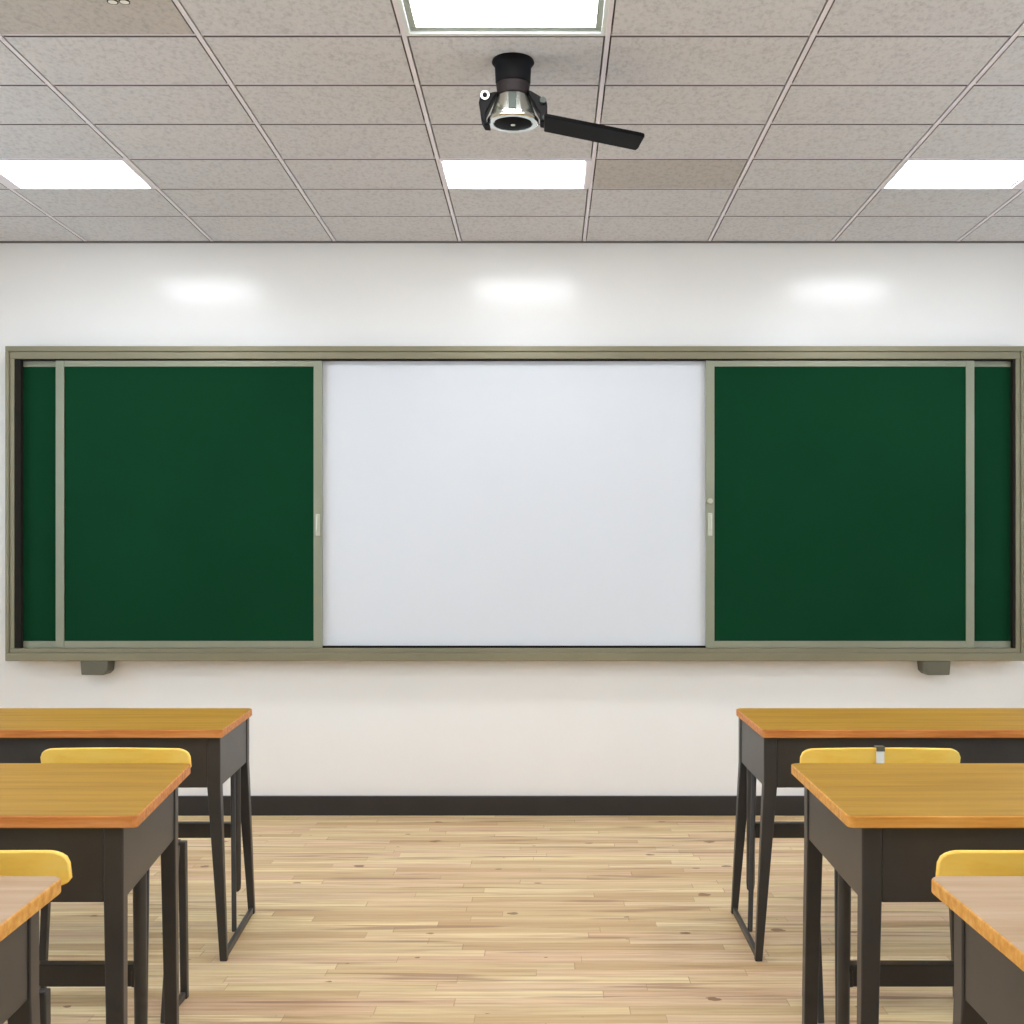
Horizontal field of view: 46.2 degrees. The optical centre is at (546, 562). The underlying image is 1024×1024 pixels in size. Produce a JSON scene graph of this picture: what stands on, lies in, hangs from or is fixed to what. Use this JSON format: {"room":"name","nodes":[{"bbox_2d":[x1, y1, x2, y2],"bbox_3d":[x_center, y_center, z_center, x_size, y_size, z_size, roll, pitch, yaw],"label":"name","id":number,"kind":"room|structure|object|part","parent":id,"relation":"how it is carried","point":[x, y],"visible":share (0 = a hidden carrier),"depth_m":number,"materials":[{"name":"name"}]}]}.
{"room":"classroom","nodes":[
{"label":"classroom","id":0,"kind":"room"},
{"bbox_2d":[3,816,953,1023],"bbox_3d":[0.000,1.320,2.050,8.000,0.120,8.100,0,0,0],"label":"floor","id":1,"kind":"structure","parent":0,"point":[355,919],"depth_m":4.11,"materials":[{"name":"brown wood"}]},
{"bbox_2d":[0,876,60,1023],"bbox_3d":[-1.395,0.892,1.704,1.249,0.735,0.624,0,0,0],"label":"school desk","id":2,"kind":"object","parent":1,"relation":"on","point":[22,898],"visible":1,"depth_m":1.92,"materials":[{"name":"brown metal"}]},
{"bbox_3d":[-0.835,0.632,1.705,0.012,0.161,0.499,0,0,-4],"label":"panel","id":3,"kind":"part","parent":2,"relation":"part of","materials":[{"name":"grey metal"}]},
{"bbox_3d":[-0.853,0.906,1.977,0.062,0.708,0.046,0,0,0],"label":"leg","id":4,"kind":"part","parent":2,"relation":"part of","materials":[{"name":"grey metal"}]},
{"bbox_2d":[0,850,71,1023],"bbox_3d":[-1.110,0.891,2.178,0.450,0.737,0.231,0,0,0],"label":"chair","id":5,"kind":"object","parent":1,"relation":"on","point":[12,862],"visible":0.41,"depth_m":2.21,"materials":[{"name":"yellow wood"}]},
{"bbox_3d":[-1.110,0.560,2.206,0.450,0.075,0.067,0,0,0],"label":"backrest","id":6,"kind":"part","parent":5,"relation":"part of","materials":[{"name":"yellow plastic"}]},
{"bbox_3d":[-0.952,1.035,2.268,0.033,0.450,0.044,0,0,0],"label":"leg","id":7,"kind":"part","parent":5,"relation":"part of","materials":[{"name":"grey metal"}]},
{"bbox_2d":[0,763,190,1023],"bbox_3d":[-1.476,0.892,2.820,1.248,0.735,0.660,0,0,0],"label":"school desk","id":8,"kind":"object","parent":1,"relation":"on","point":[112,821],"visible":1,"depth_m":2.73,"materials":[{"name":"brown wood"}]},
{"bbox_3d":[-1.477,0.632,2.522,1.095,0.160,0.012,0,0,0],"label":"panel","id":9,"kind":"part","parent":8,"relation":"part of","materials":[{"name":"grey metal"}]},
{"bbox_3d":[-0.909,0.906,2.531,0.049,0.708,0.046,0,0,0],"label":"leg","id":10,"kind":"part","parent":8,"relation":"part of","materials":[{"name":"grey metal"}]},
{"bbox_3d":[-0.934,0.632,2.821,0.012,0.161,0.538,0,0,-7],"label":"panel","id":11,"kind":"part","parent":8,"relation":"part of","materials":[{"name":"grey metal"}]},
{"bbox_3d":[-0.978,0.906,3.111,0.044,0.708,0.046,0,0,0],"label":"leg","id":12,"kind":"part","parent":8,"relation":"part of","materials":[{"name":"grey metal"}]},
{"bbox_2d":[39,747,191,1023],"bbox_3d":[-1.248,0.891,3.396,0.450,0.737,0.231,0,0,0],"label":"chair","id":13,"kind":"object","parent":1,"relation":"on","point":[94,754],"visible":0.34,"depth_m":3.43,"materials":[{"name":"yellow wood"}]},
{"bbox_3d":[-1.457,1.035,3.486,0.033,0.450,0.044,0,0,0],"label":"leg","id":14,"kind":"part","parent":13,"relation":"part of","materials":[{"name":"grey metal"}]},
{"bbox_3d":[-1.237,0.560,3.424,0.428,0.075,0.067,0,0,0],"label":"backrest","id":15,"kind":"part","parent":13,"relation":"part of","materials":[{"name":"yellow plastic"}]},
{"bbox_3d":[-1.056,1.035,3.361,0.021,0.450,0.162,0,0,-4],"label":"leg","id":16,"kind":"part","parent":13,"relation":"part of","materials":[{"name":"grey metal"}]},
{"bbox_3d":[-1.056,1.035,3.486,0.033,0.450,0.044,0,0,0],"label":"leg","id":17,"kind":"part","parent":13,"relation":"part of","materials":[{"name":"grey metal"}]},
{"bbox_2d":[0,708,254,960],"bbox_3d":[-1.648,0.892,4.059,1.272,0.735,0.570,0,0,0],"label":"school desk","id":18,"kind":"object","parent":1,"relation":"on","point":[216,740],"visible":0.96,"depth_m":3.85,"materials":[{"name":"brown wood"}]},
{"bbox_3d":[-1.648,0.632,3.806,1.144,0.160,0.012,0,0,0],"label":"panel","id":19,"kind":"part","parent":18,"relation":"part of","materials":[{"name":"grey metal"}]},
{"bbox_3d":[-1.045,0.906,3.815,0.067,0.708,0.046,0,0,0],"label":"leg","id":20,"kind":"part","parent":18,"relation":"part of","materials":[{"name":"grey metal"}]},
{"bbox_3d":[-1.063,0.632,4.060,0.012,0.161,0.446,0,0,-4],"label":"panel","id":21,"kind":"part","parent":18,"relation":"part of","materials":[{"name":"grey metal"}]},
{"bbox_3d":[-1.081,0.906,4.305,0.063,0.708,0.046,0,0,0],"label":"leg","id":22,"kind":"part","parent":18,"relation":"part of","materials":[{"name":"grey metal"}]},
{"bbox_2d":[731,708,1023,960],"bbox_3d":[1.303,0.892,4.059,1.290,0.735,0.570,0,0,0],"label":"school desk","id":23,"kind":"object","parent":1,"relation":"on","point":[771,740],"visible":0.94,"depth_m":3.85,"materials":[{"name":"brown wood"}]},
{"bbox_3d":[0.697,0.906,4.305,0.070,0.708,0.046,0,0,0],"label":"leg","id":24,"kind":"part","parent":23,"relation":"part of","materials":[{"name":"grey metal"}]},
{"bbox_3d":[0.698,0.632,4.060,0.012,0.161,0.444,0,0,0],"label":"panel","id":25,"kind":"part","parent":23,"relation":"part of","materials":[{"name":"grey metal"}]},
{"bbox_3d":[0.693,0.906,3.815,0.070,0.708,0.046,0,0,0],"label":"leg","id":26,"kind":"part","parent":23,"relation":"part of","materials":[{"name":"grey metal"}]},
{"bbox_3d":[1.303,0.632,3.806,1.150,0.160,0.012,0,0,0],"label":"panel","id":27,"kind":"part","parent":23,"relation":"part of","materials":[{"name":"grey metal"}]},
{"bbox_2d":[800,745,960,1023],"bbox_3d":[0.963,0.889,3.396,0.471,0.742,0.231,0,0,0],"label":"chair","id":28,"kind":"object","parent":1,"relation":"on","point":[878,753],"visible":0.26,"depth_m":3.40,"materials":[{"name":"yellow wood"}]},
{"bbox_3d":[0.757,1.035,3.361,0.021,0.450,0.162,0,0,4],"label":"leg","id":29,"kind":"part","parent":28,"relation":"part of","materials":[{"name":"grey metal"}]},
{"bbox_3d":[0.956,0.560,3.424,0.458,0.075,0.067,0,0,0],"label":"backrest","id":30,"kind":"part","parent":28,"relation":"part of","materials":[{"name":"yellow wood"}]},
{"bbox_3d":[1.182,1.035,3.486,0.033,0.450,0.044,0,0,0],"label":"leg","id":31,"kind":"part","parent":28,"relation":"part of","materials":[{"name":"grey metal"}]},
{"bbox_2d":[791,763,1023,1023],"bbox_3d":[1.250,0.892,2.820,1.250,0.735,0.660,0,0,0],"label":"school desk","id":32,"kind":"object","parent":1,"relation":"on","point":[884,829],"visible":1,"depth_m":2.70,"materials":[{"name":"brown wood"}]},
{"bbox_3d":[0.688,0.906,3.111,0.048,0.708,0.046,0,0,0],"label":"leg","id":33,"kind":"part","parent":32,"relation":"part of","materials":[{"name":"grey metal"}]},
{"bbox_3d":[0.675,0.632,2.821,0.012,0.161,0.534,0,0,1],"label":"panel","id":34,"kind":"part","parent":32,"relation":"part of","materials":[{"name":"grey metal"}]},
{"bbox_3d":[0.678,0.906,2.531,0.049,0.708,0.046,0,0,0],"label":"leg","id":35,"kind":"part","parent":32,"relation":"part of","materials":[{"name":"grey metal"}]},
{"bbox_3d":[1.250,0.632,2.522,1.098,0.160,0.012,0,0,0],"label":"panel","id":36,"kind":"part","parent":32,"relation":"part of","materials":[{"name":"grey metal"}]},
{"bbox_2d":[931,876,1023,1023],"bbox_3d":[1.265,0.892,1.704,1.250,0.735,0.624,0,0,0],"label":"school desk","id":37,"kind":"object","parent":1,"relation":"on","point":[988,911],"visible":1,"depth_m":1.86,"materials":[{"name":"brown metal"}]},
{"bbox_3d":[0.687,0.906,1.977,0.062,0.708,0.046,0,0,0],"label":"leg","id":38,"kind":"part","parent":37,"relation":"part of","materials":[{"name":"grey metal"}]},
{"bbox_3d":[0.686,0.632,1.705,0.012,0.160,0.498,0,0,0],"label":"panel","id":39,"kind":"part","parent":37,"relation":"part of","materials":[{"name":"grey metal"}]},
{"bbox_2d":[935,850,1023,1023],"bbox_3d":[0.949,0.891,2.178,0.450,0.737,0.231,0,0,0],"label":"chair","id":40,"kind":"object","parent":1,"relation":"on","point":[954,862],"visible":0.26,"depth_m":2.20,"materials":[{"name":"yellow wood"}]},
{"bbox_3d":[0.949,0.560,2.206,0.450,0.075,0.067,0,0,0],"label":"backrest","id":41,"kind":"part","parent":40,"relation":"part of","materials":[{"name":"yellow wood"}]},
{"bbox_2d":[0,0,1023,240],"bbox_3d":[0.000,-1.615,2.054,7.777,0.020,7.891,0,0,0],"label":"ceiling","id":42,"kind":"structure","parent":0,"point":[61,59],"depth_m":4.35,"materials":[{"name":"tile"}]},
{"bbox_2d":[0,159,155,188],"bbox_3d":[-1.985,-1.648,4.958,0.618,0.094,0.368,0,0,0],"label":"ceiling light","id":43,"kind":"object","parent":42,"relation":"attached to","point":[14,173],"visible":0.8,"depth_m":4.96,"materials":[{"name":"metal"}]},
{"bbox_2d":[107,0,129,4],"bbox_3d":[-1.193,-1.583,3.342,0.100,0.043,0.040,0,0,0],"label":"ceiling spotlight","id":44,"kind":"object","parent":42,"relation":"attached to","point":[113,2],"visible":1,"depth_m":3.34,"materials":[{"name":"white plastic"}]},
{"bbox_2d":[396,0,609,35],"bbox_3d":[-0.125,-1.648,3.466,0.608,0.094,0.363,0,0,0],"label":"ceiling light","id":45,"kind":"object","parent":42,"relation":"attached to","point":[419,17],"visible":1,"depth_m":3.54,"materials":[{"name":"white plastic"}]},
{"bbox_2d":[410,0,596,26],"bbox_3d":[-0.124,-1.617,3.466,0.537,0.015,0.274,0,0,0],"label":"diffuser","id":46,"kind":"object","parent":45,"relation":"attached to","point":[423,13],"depth_m":3.52,"materials":[{"name":"white plastic"}]},
{"bbox_2d":[0,25,1023,215],"bbox_3d":[0.000,-1.619,1.971,7.783,0.030,7.151,0,0,0],"label":"trim","id":47,"kind":"structure","parent":42,"relation":"attached to","point":[817,34],"depth_m":4.38,"materials":[{"name":"metal"}]},
{"bbox_2d":[0,0,1023,240],"bbox_3d":[-0.125,-1.622,2.050,6.844,0.036,7.900,0,0,0],"label":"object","id":48,"kind":"structure","parent":42,"relation":"attached to","point":[178,3],"depth_m":4.33,"materials":[{"name":"metal"}]},
{"bbox_2d":[439,158,591,188],"bbox_3d":[-0.125,-1.648,4.958,0.608,0.094,0.368,0,0,0],"label":"ceiling light","id":49,"kind":"object","parent":42,"relation":"attached to","point":[457,173],"visible":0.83,"depth_m":4.97,"materials":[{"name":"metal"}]},
{"bbox_2d":[479,52,644,149],"bbox_3d":[0.060,-1.495,3.854,0.556,0.220,0.218,0,0,-15],"label":"ceiling fan","id":50,"kind":"object","parent":42,"relation":"hanging from","point":[513,101],"visible":1,"depth_m":3.81,"materials":[{"name":"black paint"}]},
{"bbox_3d":[0.147,-1.391,3.873,0.418,0.012,0.127,0,0,-30],"label":"blade","id":51,"kind":"part","parent":50,"relation":"part of","materials":[{"name":"black paint"}]},
{"bbox_2d":[584,0,614,217],"bbox_3d":[0.000,-1.765,2.050,7.800,0.080,7.900,0,0,0],"label":"trim","id":52,"kind":"structure","parent":42,"relation":"attached to","point":[614,0],"depth_m":4.33,"materials":[{"name":"white metal"}]},
{"bbox_2d":[881,159,1023,188],"bbox_3d":[1.738,-1.648,4.958,0.613,0.094,0.368,0,0,0],"label":"ceiling light","id":53,"kind":"object","parent":42,"relation":"attached to","point":[914,173],"visible":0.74,"depth_m":4.97,"materials":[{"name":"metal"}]},
{"bbox_2d":[0,218,1023,795],"bbox_3d":[0.000,-0.273,6.050,8.000,3.065,0.100,0,0,0],"label":"wall","id":54,"kind":"structure","parent":0,"point":[317,728],"depth_m":6.00,"materials":[{"name":"paint"}]},
{"bbox_2d":[178,796,803,815],"bbox_3d":[0.000,1.211,5.991,7.800,0.098,0.018,0,0,0],"label":"baseboard","id":55,"kind":"structure","parent":54,"relation":"attached to","point":[187,805],"depth_m":5.98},
{"bbox_2d":[0,241,1023,242],"bbox_3d":[0.000,-1.602,5.990,7.800,0.006,0.020,0,0,0],"label":"trim","id":56,"kind":"structure","parent":54,"relation":"attached to","point":[0,241],"depth_m":5.98,"materials":[{"name":"metal"}]},
{"bbox_2d":[5,346,1023,674],"bbox_3d":[-0.157,-0.258,5.947,5.015,1.618,0.102,0,0,0],"label":"chalkboard","id":57,"kind":"object","parent":54,"relation":"attached to","point":[163,503],"visible":1,"depth_m":5.92,"materials":[{"name":"green metal"}]},
{"bbox_3d":[-1.863,-0.292,5.963,1.458,1.356,0.046,0,0,0],"label":"fixed panel","id":58,"kind":"part","parent":57,"relation":"part of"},
{"bbox_3d":[-1.863,0.403,5.961,1.458,0.033,0.050,0,0,0],"label":"rail","id":59,"kind":"part","parent":57,"relation":"part of","materials":[{"name":"metal"}]},
{"bbox_3d":[-1.863,-0.988,5.961,1.458,0.034,0.050,0,0,0],"label":"rail","id":60,"kind":"part","parent":57,"relation":"part of","materials":[{"name":"metal"}]},
{"bbox_3d":[-1.765,-0.291,5.924,1.263,1.378,0.012,0,0,0],"label":"sliding panel","id":61,"kind":"part","parent":57,"relation":"part of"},
{"bbox_3d":[-1.765,-0.289,5.923,1.313,1.416,0.022,0,0,0],"label":"panel frame","id":62,"kind":"part","parent":57,"relation":"part of","materials":[{"name":"metal"}]},
{"bbox_3d":[-1.128,-0.187,5.905,0.022,0.108,0.014,0,0,0],"label":"handle","id":63,"kind":"part","parent":57,"relation":"part of","materials":[{"name":"metal"}]},
{"bbox_3d":[0.803,-0.190,5.905,0.022,0.113,0.014,0,0,0],"label":"handle","id":64,"kind":"part","parent":57,"relation":"part of","materials":[{"name":"metal"}]},
{"bbox_3d":[1.445,-0.289,5.923,1.323,1.416,0.022,0,0,0],"label":"panel frame","id":65,"kind":"part","parent":57,"relation":"part of","materials":[{"name":"metal"}]},
{"bbox_3d":[1.445,-0.291,5.924,1.273,1.378,0.012,0,0,0],"label":"sliding panel","id":66,"kind":"part","parent":57,"relation":"part of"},
{"bbox_3d":[1.555,-0.292,5.963,1.477,1.356,0.046,0,0,0],"label":"fixed panel","id":67,"kind":"part","parent":57,"relation":"part of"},
{"bbox_3d":[1.555,0.403,5.961,1.477,0.033,0.050,0,0,0],"label":"rail","id":68,"kind":"part","parent":57,"relation":"part of","materials":[{"name":"metal"}]},
{"bbox_3d":[1.555,-0.988,5.961,1.477,0.034,0.050,0,0,0],"label":"rail","id":69,"kind":"part","parent":57,"relation":"part of","materials":[{"name":"metal"}]}
]}

